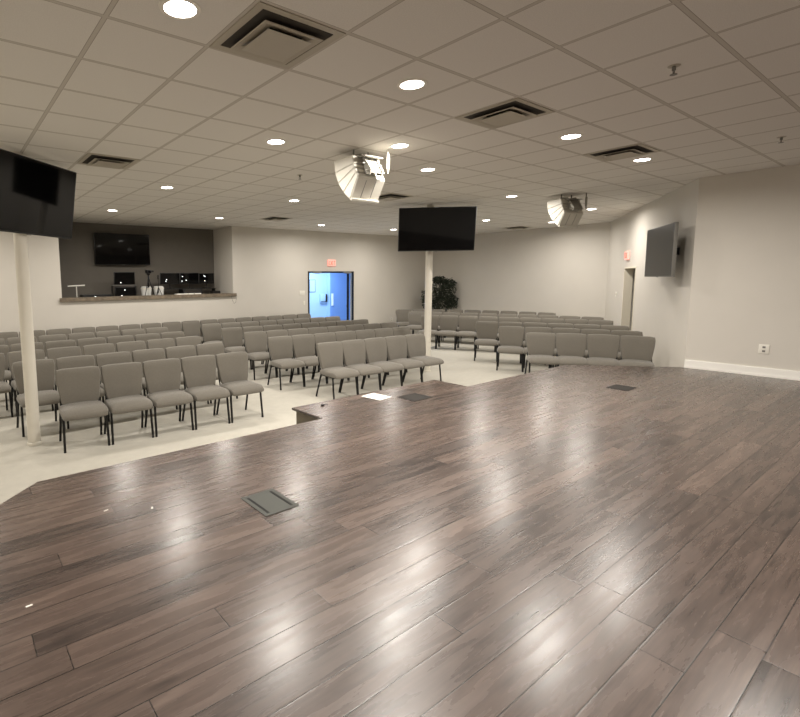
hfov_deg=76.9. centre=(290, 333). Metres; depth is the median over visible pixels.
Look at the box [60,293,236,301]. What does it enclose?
wooden ledge
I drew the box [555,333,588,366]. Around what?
chair
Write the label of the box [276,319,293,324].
chair
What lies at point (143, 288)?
plastic tub
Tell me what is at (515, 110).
ceiling vent
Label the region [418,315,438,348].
chair
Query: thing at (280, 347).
chair
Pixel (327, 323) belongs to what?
chair
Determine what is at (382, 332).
chair
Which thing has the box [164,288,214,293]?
rack
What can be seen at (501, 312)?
chair
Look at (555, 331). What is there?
chair
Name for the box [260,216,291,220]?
ceiling vent
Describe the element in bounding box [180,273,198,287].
computer monitor
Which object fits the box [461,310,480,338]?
chair
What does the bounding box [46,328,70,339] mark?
chair
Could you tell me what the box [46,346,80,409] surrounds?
chair
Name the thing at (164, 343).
chair
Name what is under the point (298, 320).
chair
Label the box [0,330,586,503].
floor
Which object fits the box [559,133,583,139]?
recessed light
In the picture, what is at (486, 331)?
chair
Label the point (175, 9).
recessed light
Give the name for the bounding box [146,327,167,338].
chair
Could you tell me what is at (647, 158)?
recessed light
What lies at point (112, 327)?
chair
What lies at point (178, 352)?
chair
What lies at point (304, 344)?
chair
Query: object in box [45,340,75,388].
chair
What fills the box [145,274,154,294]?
tripod
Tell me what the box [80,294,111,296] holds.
mixing console
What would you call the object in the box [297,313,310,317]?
chair
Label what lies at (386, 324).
chair
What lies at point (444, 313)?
chair
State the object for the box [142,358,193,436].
chair
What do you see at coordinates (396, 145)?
recessed light
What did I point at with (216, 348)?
chair
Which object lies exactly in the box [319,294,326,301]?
dispenser
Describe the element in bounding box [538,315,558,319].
chair
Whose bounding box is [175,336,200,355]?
chair
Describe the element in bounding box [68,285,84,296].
stand
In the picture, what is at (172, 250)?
wall
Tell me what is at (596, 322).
chair
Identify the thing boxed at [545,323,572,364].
chair
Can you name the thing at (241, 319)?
chair
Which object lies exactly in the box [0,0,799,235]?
ceiling
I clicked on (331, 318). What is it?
chair
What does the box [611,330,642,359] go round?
chair
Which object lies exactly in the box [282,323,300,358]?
chair
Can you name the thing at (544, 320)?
chair
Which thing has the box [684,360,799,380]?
baseboard
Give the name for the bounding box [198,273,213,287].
computer monitor
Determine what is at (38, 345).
chair
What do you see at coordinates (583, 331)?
chair
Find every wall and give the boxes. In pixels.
[0,226,425,368]
[58,222,214,297]
[213,227,229,292]
[296,412,317,423]
[309,273,329,317]
[432,222,610,331]
[605,178,698,367]
[685,164,799,374]
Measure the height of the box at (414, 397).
0.005 m
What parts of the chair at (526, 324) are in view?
backrest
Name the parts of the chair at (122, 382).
leg, leg, backrest, seat, leg, leg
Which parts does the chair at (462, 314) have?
backrest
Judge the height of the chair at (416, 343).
0.889 m
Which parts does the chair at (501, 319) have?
backrest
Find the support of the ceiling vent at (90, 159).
in the ceiling
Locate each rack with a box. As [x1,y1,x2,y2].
[111,285,136,295]
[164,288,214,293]
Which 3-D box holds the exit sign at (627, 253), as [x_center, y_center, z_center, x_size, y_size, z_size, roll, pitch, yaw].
[7.718,-1.778,11.201,0.049,0.200,0.310,2,7,23]
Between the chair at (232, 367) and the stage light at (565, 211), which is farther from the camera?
the stage light at (565, 211)
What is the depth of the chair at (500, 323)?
11.30 m
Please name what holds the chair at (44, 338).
on the floor at (22, 465)
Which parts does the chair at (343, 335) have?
backrest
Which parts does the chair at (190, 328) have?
backrest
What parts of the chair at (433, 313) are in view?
backrest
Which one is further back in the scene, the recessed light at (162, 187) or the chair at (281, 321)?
the chair at (281, 321)
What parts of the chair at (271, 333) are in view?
backrest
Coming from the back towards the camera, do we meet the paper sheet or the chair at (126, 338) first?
the chair at (126, 338)
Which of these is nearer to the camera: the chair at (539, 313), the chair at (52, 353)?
the chair at (52, 353)
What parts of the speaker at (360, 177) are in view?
rail, panel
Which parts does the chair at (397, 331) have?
backrest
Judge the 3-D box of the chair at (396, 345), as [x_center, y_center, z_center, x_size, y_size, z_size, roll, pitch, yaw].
[2.019,0.515,8.686,0.508,0.889,0.569,-4,7,-32]
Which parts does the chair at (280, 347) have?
leg, backrest, leg, seat, leg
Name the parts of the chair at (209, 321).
backrest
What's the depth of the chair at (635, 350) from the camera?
8.41 m
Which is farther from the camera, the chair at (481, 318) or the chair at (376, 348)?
the chair at (481, 318)
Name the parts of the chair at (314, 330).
backrest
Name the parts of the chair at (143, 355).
seat, backrest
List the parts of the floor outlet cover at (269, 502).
lid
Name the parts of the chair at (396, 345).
backrest, seat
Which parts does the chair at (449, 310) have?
backrest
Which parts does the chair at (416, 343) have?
backrest, seat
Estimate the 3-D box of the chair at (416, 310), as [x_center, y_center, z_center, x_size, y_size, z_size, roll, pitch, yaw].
[4.271,-0.320,16.002,0.508,0.889,0.569,0,6,9]
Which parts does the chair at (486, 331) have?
seat, backrest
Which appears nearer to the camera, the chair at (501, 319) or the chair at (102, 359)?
the chair at (102, 359)
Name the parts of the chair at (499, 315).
backrest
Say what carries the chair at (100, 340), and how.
on the floor at (22, 465)
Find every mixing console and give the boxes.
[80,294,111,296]
[182,289,202,293]
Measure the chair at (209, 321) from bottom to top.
0.889 m
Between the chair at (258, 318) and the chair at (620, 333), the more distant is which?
the chair at (258, 318)
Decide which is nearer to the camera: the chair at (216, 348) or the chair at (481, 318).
the chair at (216, 348)
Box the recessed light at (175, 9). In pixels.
[158,0,201,19]
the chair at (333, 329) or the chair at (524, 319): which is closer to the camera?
the chair at (333, 329)
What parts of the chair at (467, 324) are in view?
seat, backrest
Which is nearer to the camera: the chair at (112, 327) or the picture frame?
the chair at (112, 327)
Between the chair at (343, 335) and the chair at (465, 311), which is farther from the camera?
the chair at (465, 311)
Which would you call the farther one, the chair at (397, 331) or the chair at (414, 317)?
the chair at (414, 317)
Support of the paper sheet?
on the floor at (555, 541)
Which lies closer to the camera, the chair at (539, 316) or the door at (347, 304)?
the chair at (539, 316)
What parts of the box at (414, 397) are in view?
lid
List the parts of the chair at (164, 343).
backrest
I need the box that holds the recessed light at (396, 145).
[390,143,409,148]
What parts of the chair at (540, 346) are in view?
backrest, seat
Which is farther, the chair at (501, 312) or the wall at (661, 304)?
the chair at (501, 312)
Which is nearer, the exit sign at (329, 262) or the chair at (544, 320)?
the chair at (544, 320)
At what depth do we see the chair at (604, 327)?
10.32 m
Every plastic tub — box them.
[141,286,151,294]
[153,286,163,294]
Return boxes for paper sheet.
[362,393,390,399]
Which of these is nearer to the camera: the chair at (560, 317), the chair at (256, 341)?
the chair at (256, 341)
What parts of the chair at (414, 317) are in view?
seat, backrest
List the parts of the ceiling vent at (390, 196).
frame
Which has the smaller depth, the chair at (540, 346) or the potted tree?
the chair at (540, 346)
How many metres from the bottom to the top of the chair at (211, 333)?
0.889 m
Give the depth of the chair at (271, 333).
10.00 m
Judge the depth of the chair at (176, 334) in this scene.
9.90 m
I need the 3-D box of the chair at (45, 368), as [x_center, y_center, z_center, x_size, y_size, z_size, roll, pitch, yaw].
[-3.278,0.824,6.384,0.508,0.889,0.569,-5,8,-37]
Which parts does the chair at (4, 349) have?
backrest, seat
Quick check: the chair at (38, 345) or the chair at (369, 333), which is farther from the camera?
the chair at (369, 333)
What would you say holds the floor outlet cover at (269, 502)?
on the floor at (555, 541)
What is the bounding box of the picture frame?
[310,280,315,291]
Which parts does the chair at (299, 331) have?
backrest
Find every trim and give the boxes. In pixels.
[292,408,322,418]
[308,271,353,319]
[621,266,635,330]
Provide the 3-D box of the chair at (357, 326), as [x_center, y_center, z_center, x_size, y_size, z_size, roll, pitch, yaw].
[1.570,0.274,10.897,0.508,0.889,0.569,-4,7,-30]
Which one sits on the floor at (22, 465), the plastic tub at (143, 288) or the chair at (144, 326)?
the chair at (144, 326)
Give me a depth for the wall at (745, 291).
6.93 m
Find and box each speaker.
[334,149,389,203]
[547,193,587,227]
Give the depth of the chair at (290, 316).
14.40 m
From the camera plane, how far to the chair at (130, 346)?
8.38 m
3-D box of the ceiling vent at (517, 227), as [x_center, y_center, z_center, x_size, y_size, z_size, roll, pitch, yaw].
[6.690,-3.088,14.407,0.594,0.040,0.594,-5,8,-35]
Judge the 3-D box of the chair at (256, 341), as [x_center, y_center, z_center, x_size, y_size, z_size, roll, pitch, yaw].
[-0.590,0.433,9.663,0.508,0.889,0.569,-4,7,-30]
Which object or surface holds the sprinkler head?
attached to the ceiling
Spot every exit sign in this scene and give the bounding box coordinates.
[327,260,335,265]
[624,251,629,259]
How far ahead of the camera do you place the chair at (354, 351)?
8.22 m
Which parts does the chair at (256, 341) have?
backrest, seat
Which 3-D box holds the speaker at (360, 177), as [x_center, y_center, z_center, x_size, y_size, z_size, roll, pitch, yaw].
[0.820,-1.779,5.571,0.435,0.578,0.484,-5,8,-35]
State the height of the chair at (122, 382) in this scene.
0.889 m
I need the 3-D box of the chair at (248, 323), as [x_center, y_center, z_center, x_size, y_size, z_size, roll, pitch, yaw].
[-0.884,0.171,12.052,0.508,0.889,0.569,-4,7,-31]
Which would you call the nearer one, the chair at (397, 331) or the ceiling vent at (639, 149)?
the ceiling vent at (639, 149)
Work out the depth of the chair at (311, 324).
11.67 m
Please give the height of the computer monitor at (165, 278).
0.420 m
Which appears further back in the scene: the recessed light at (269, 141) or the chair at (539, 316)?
the chair at (539, 316)
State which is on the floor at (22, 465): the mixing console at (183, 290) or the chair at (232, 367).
the chair at (232, 367)
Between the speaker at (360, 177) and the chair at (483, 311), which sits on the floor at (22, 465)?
the chair at (483, 311)
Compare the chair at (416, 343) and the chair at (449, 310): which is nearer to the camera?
the chair at (416, 343)
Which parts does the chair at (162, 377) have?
leg, leg, backrest, seat, leg, leg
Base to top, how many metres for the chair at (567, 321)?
0.889 m
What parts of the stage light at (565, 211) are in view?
rail, panel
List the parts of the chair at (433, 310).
backrest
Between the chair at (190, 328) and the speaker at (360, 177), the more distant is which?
the chair at (190, 328)
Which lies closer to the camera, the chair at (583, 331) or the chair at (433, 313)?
the chair at (583, 331)
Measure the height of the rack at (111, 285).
0.315 m
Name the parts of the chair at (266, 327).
backrest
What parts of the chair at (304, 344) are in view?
backrest, seat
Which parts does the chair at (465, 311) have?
backrest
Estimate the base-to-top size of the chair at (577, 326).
0.889 m
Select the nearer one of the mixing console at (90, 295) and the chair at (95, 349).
the chair at (95, 349)
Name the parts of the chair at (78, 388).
leg, leg, backrest, seat, leg, leg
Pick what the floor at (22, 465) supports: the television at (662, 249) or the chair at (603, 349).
the chair at (603, 349)
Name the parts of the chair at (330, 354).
leg, backrest, leg, seat, leg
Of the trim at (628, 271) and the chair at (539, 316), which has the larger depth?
the chair at (539, 316)
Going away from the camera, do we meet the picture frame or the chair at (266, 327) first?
the chair at (266, 327)
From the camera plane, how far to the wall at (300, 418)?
5.38 m
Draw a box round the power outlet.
[758,344,769,353]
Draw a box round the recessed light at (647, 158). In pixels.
[632,157,652,161]
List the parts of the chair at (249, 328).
backrest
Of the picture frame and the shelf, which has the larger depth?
the picture frame
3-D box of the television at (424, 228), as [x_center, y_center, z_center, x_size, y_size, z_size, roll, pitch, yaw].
[2.844,-2.016,9.567,1.450,0.834,0.385,0,6,6]
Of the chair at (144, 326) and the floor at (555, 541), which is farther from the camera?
the chair at (144, 326)
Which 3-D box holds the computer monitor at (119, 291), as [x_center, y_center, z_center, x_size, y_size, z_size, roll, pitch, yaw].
[-4.157,-1.037,12.362,0.520,0.255,0.036,-5,8,-35]
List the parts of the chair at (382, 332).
backrest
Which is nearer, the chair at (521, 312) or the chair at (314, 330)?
the chair at (314, 330)
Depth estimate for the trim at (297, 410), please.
5.24 m
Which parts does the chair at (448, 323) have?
seat, backrest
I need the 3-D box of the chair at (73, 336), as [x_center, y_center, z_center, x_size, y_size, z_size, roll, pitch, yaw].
[-4.099,0.455,9.784,0.508,0.889,0.569,-5,8,-37]
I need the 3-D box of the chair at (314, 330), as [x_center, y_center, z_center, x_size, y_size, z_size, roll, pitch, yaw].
[0.706,0.338,10.403,0.508,0.889,0.569,-4,7,-30]
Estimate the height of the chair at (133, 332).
0.889 m
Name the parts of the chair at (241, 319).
backrest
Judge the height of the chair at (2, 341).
0.889 m
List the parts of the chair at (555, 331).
backrest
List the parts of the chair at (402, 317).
seat, backrest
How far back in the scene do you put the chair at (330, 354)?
7.94 m
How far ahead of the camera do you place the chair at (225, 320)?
13.18 m
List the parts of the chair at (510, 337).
seat, backrest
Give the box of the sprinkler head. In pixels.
[667,64,680,75]
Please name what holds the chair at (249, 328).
on the floor at (22, 465)
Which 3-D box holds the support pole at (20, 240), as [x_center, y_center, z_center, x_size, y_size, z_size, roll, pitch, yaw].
[-3.066,-0.346,5.654,0.160,3.363,0.160,-5,8,-35]
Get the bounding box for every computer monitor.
[113,272,134,284]
[115,287,135,295]
[160,273,179,288]
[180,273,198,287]
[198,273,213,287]
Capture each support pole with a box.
[10,151,41,445]
[424,204,433,371]
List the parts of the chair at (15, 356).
leg, seat, leg, backrest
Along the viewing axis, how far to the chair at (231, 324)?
11.89 m
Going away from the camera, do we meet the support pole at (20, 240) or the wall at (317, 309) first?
the support pole at (20, 240)
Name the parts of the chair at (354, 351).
backrest, seat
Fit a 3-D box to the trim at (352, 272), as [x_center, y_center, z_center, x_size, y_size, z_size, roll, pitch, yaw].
[1.304,-0.871,15.484,1.870,2.150,0.055,-5,8,-35]
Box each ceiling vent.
[76,153,139,168]
[209,1,345,69]
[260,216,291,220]
[378,193,412,200]
[455,98,554,128]
[506,226,530,229]
[584,143,660,161]
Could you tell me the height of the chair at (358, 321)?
0.889 m
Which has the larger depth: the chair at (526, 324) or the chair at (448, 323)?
the chair at (448, 323)
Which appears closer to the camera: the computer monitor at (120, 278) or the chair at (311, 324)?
the chair at (311, 324)
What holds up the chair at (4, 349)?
on the floor at (22, 465)
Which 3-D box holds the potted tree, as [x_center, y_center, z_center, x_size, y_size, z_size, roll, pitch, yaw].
[5.221,-1.011,17.098,1.220,1.994,0.962,-5,8,-35]
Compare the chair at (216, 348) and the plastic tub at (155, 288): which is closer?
the chair at (216, 348)
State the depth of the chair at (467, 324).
13.13 m
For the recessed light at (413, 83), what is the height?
0.006 m
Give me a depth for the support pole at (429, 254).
9.90 m
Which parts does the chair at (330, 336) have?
backrest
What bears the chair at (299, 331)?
on the floor at (22, 465)
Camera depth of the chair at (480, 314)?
14.11 m
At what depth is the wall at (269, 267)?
13.82 m
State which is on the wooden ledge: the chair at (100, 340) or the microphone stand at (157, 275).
the microphone stand at (157, 275)
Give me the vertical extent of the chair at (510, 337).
0.889 m
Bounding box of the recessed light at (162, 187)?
[160,186,173,188]
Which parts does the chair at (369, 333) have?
backrest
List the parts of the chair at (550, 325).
backrest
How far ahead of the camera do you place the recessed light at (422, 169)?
6.52 m
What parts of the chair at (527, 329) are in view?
backrest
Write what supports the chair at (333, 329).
on the floor at (22, 465)
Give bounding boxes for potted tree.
[421,276,458,310]
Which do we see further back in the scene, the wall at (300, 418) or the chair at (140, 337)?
the chair at (140, 337)
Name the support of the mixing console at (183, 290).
on the desk
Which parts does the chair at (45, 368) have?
leg, leg, backrest, seat, leg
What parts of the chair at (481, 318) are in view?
backrest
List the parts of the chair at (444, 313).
backrest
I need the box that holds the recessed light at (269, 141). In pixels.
[265,139,286,144]
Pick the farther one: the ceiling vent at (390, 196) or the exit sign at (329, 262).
the exit sign at (329, 262)
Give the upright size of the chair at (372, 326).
0.889 m
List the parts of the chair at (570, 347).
backrest, seat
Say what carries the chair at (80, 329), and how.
on the floor at (22, 465)
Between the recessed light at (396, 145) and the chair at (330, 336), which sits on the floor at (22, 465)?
the chair at (330, 336)
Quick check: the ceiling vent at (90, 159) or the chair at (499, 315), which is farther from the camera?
the chair at (499, 315)
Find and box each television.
[0,149,76,238]
[93,233,149,264]
[398,206,476,251]
[644,222,679,276]
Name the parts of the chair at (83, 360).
backrest, seat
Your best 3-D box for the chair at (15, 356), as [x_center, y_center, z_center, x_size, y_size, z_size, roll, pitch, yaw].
[-3.880,0.727,7.314,0.508,0.889,0.569,-5,8,-37]
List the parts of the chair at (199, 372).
leg, leg, backrest, seat, leg, leg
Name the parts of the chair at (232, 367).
leg, leg, backrest, seat, leg, leg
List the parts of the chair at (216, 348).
backrest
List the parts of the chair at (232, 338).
backrest, seat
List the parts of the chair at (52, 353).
backrest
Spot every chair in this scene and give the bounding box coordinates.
[0,332,17,344]
[0,339,9,382]
[0,345,14,401]
[0,353,13,416]
[7,336,36,351]
[7,349,53,416]
[10,342,43,351]
[12,359,65,436]
[19,330,45,341]
[38,334,66,358]
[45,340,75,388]
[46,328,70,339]
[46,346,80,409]
[55,366,110,452]
[56,355,104,428]
[68,332,93,345]
[72,327,95,337]
[77,337,105,354]
[83,343,114,365]
[95,330,120,342]
[95,351,142,421]
[96,325,118,331]
[101,362,153,444]
[107,335,133,351]
[116,341,145,361]
[119,324,140,335]
[121,329,144,340]
[132,348,177,413]
[134,333,159,348]
[141,323,161,333]
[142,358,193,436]
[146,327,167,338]
[147,338,184,389]
[160,331,184,345]
[162,321,180,331]
[165,345,208,403]
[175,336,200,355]
[180,355,230,429]
[181,320,204,341]
[196,342,237,402]
[200,319,221,343]
[201,323,222,343]
[215,351,263,422]
[218,318,234,323]
[221,322,248,359]
[221,327,251,369]
[235,317,251,346]
[240,321,266,359]
[242,326,272,369]
[243,331,276,379]
[252,316,267,321]
[259,320,276,326]
[263,325,282,363]
[266,330,298,376]
[267,315,282,319]
[267,336,304,389]
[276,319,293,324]
[282,314,296,318]
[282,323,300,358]
[287,328,318,374]
[291,334,326,386]
[293,318,309,323]
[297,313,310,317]
[301,322,318,327]
[307,327,327,371]
[309,317,325,322]
[313,332,348,383]
[316,341,359,399]
[319,321,336,326]
[325,316,340,321]
[327,326,345,332]
[335,331,368,380]
[336,320,352,325]
[340,339,382,394]
[346,324,363,330]
[352,319,368,324]
[355,329,388,377]
[362,337,403,389]
[363,323,380,329]
[374,328,406,373]
[380,322,396,327]
[383,335,424,385]
[392,327,410,371]
[396,309,412,333]
[403,334,443,381]
[406,311,424,329]
[412,309,424,333]
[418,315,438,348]
[432,309,444,337]
[432,312,442,340]
[436,315,457,349]
[440,312,459,343]
[445,309,462,337]
[455,316,477,349]
[457,313,478,341]
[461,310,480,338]
[474,321,498,361]
[475,316,497,351]
[479,313,497,316]
[482,310,498,314]
[495,317,519,351]
[496,326,524,370]
[497,314,516,339]
[498,322,522,362]
[500,311,517,314]
[517,314,536,317]
[519,311,535,314]
[520,317,541,338]
[522,327,551,371]
[523,322,546,364]
[524,332,558,373]
[537,312,555,317]
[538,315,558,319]
[541,318,563,325]
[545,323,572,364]
[550,328,580,367]
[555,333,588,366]
[559,316,580,320]
[564,319,587,326]
[573,324,600,330]
[580,329,610,357]
[581,316,603,321]
[587,334,619,365]
[588,320,612,326]
[601,325,628,330]
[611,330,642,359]
[619,335,655,366]
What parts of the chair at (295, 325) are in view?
backrest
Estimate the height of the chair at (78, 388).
0.889 m
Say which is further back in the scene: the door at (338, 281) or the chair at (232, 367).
the door at (338, 281)
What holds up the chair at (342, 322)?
on the floor at (22, 465)
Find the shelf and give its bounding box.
[164,288,210,289]
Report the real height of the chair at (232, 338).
0.889 m
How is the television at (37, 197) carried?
attached to the support pole at (20, 240)
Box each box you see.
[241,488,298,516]
[398,393,431,401]
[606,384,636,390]
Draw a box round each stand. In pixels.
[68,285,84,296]
[156,275,161,294]
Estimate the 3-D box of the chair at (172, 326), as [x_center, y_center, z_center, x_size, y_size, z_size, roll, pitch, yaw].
[-2.849,0.178,12.162,0.508,0.889,0.569,-5,8,-35]
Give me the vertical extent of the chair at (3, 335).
0.889 m
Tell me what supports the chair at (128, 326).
on the floor at (22, 465)
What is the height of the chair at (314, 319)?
0.889 m
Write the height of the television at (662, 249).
0.837 m
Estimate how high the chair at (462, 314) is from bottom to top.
0.889 m
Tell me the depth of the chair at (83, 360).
6.78 m
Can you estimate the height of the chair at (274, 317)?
0.889 m
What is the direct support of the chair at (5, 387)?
on the floor at (22, 465)
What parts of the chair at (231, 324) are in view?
backrest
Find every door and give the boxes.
[330,273,349,319]
[346,274,348,319]
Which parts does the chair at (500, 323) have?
backrest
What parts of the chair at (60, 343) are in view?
backrest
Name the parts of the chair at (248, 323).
backrest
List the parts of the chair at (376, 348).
backrest, seat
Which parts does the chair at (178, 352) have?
backrest, seat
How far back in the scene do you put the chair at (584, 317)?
12.55 m
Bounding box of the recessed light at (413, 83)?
[397,78,427,89]
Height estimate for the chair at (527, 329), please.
0.889 m
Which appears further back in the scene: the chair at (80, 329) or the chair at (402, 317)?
the chair at (402, 317)
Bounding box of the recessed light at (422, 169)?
[420,168,435,171]
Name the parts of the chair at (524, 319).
backrest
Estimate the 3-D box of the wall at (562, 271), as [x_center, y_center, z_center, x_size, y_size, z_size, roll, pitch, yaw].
[6.971,-1.575,15.819,0.160,3.363,6.270,-5,8,-35]
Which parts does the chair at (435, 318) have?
seat, backrest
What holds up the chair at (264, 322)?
on the floor at (22, 465)
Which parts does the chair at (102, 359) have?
backrest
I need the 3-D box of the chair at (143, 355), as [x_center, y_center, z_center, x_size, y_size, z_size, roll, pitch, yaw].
[-2.024,0.707,7.321,0.508,0.889,0.569,-5,8,-37]
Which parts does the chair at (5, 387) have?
backrest, seat, leg, leg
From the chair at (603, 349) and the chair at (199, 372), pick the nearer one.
the chair at (199, 372)
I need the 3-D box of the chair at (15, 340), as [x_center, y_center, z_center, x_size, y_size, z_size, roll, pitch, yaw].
[-4.951,0.534,9.146,0.508,0.889,0.569,-5,8,-37]
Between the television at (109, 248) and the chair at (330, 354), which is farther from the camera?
the television at (109, 248)
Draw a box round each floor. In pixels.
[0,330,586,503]
[0,365,799,716]
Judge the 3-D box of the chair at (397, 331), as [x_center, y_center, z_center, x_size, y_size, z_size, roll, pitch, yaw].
[2.485,0.332,10.289,0.508,0.889,0.569,-4,7,-30]
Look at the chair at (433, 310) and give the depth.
16.03 m
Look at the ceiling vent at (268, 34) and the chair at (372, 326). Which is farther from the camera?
the chair at (372, 326)
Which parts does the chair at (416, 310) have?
backrest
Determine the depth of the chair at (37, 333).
10.53 m
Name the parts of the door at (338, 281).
push plate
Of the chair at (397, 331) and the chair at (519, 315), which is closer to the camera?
the chair at (397, 331)
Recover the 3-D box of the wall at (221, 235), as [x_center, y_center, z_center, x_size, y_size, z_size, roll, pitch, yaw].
[-1.915,-1.282,13.988,0.120,3.363,1.070,-5,8,-35]

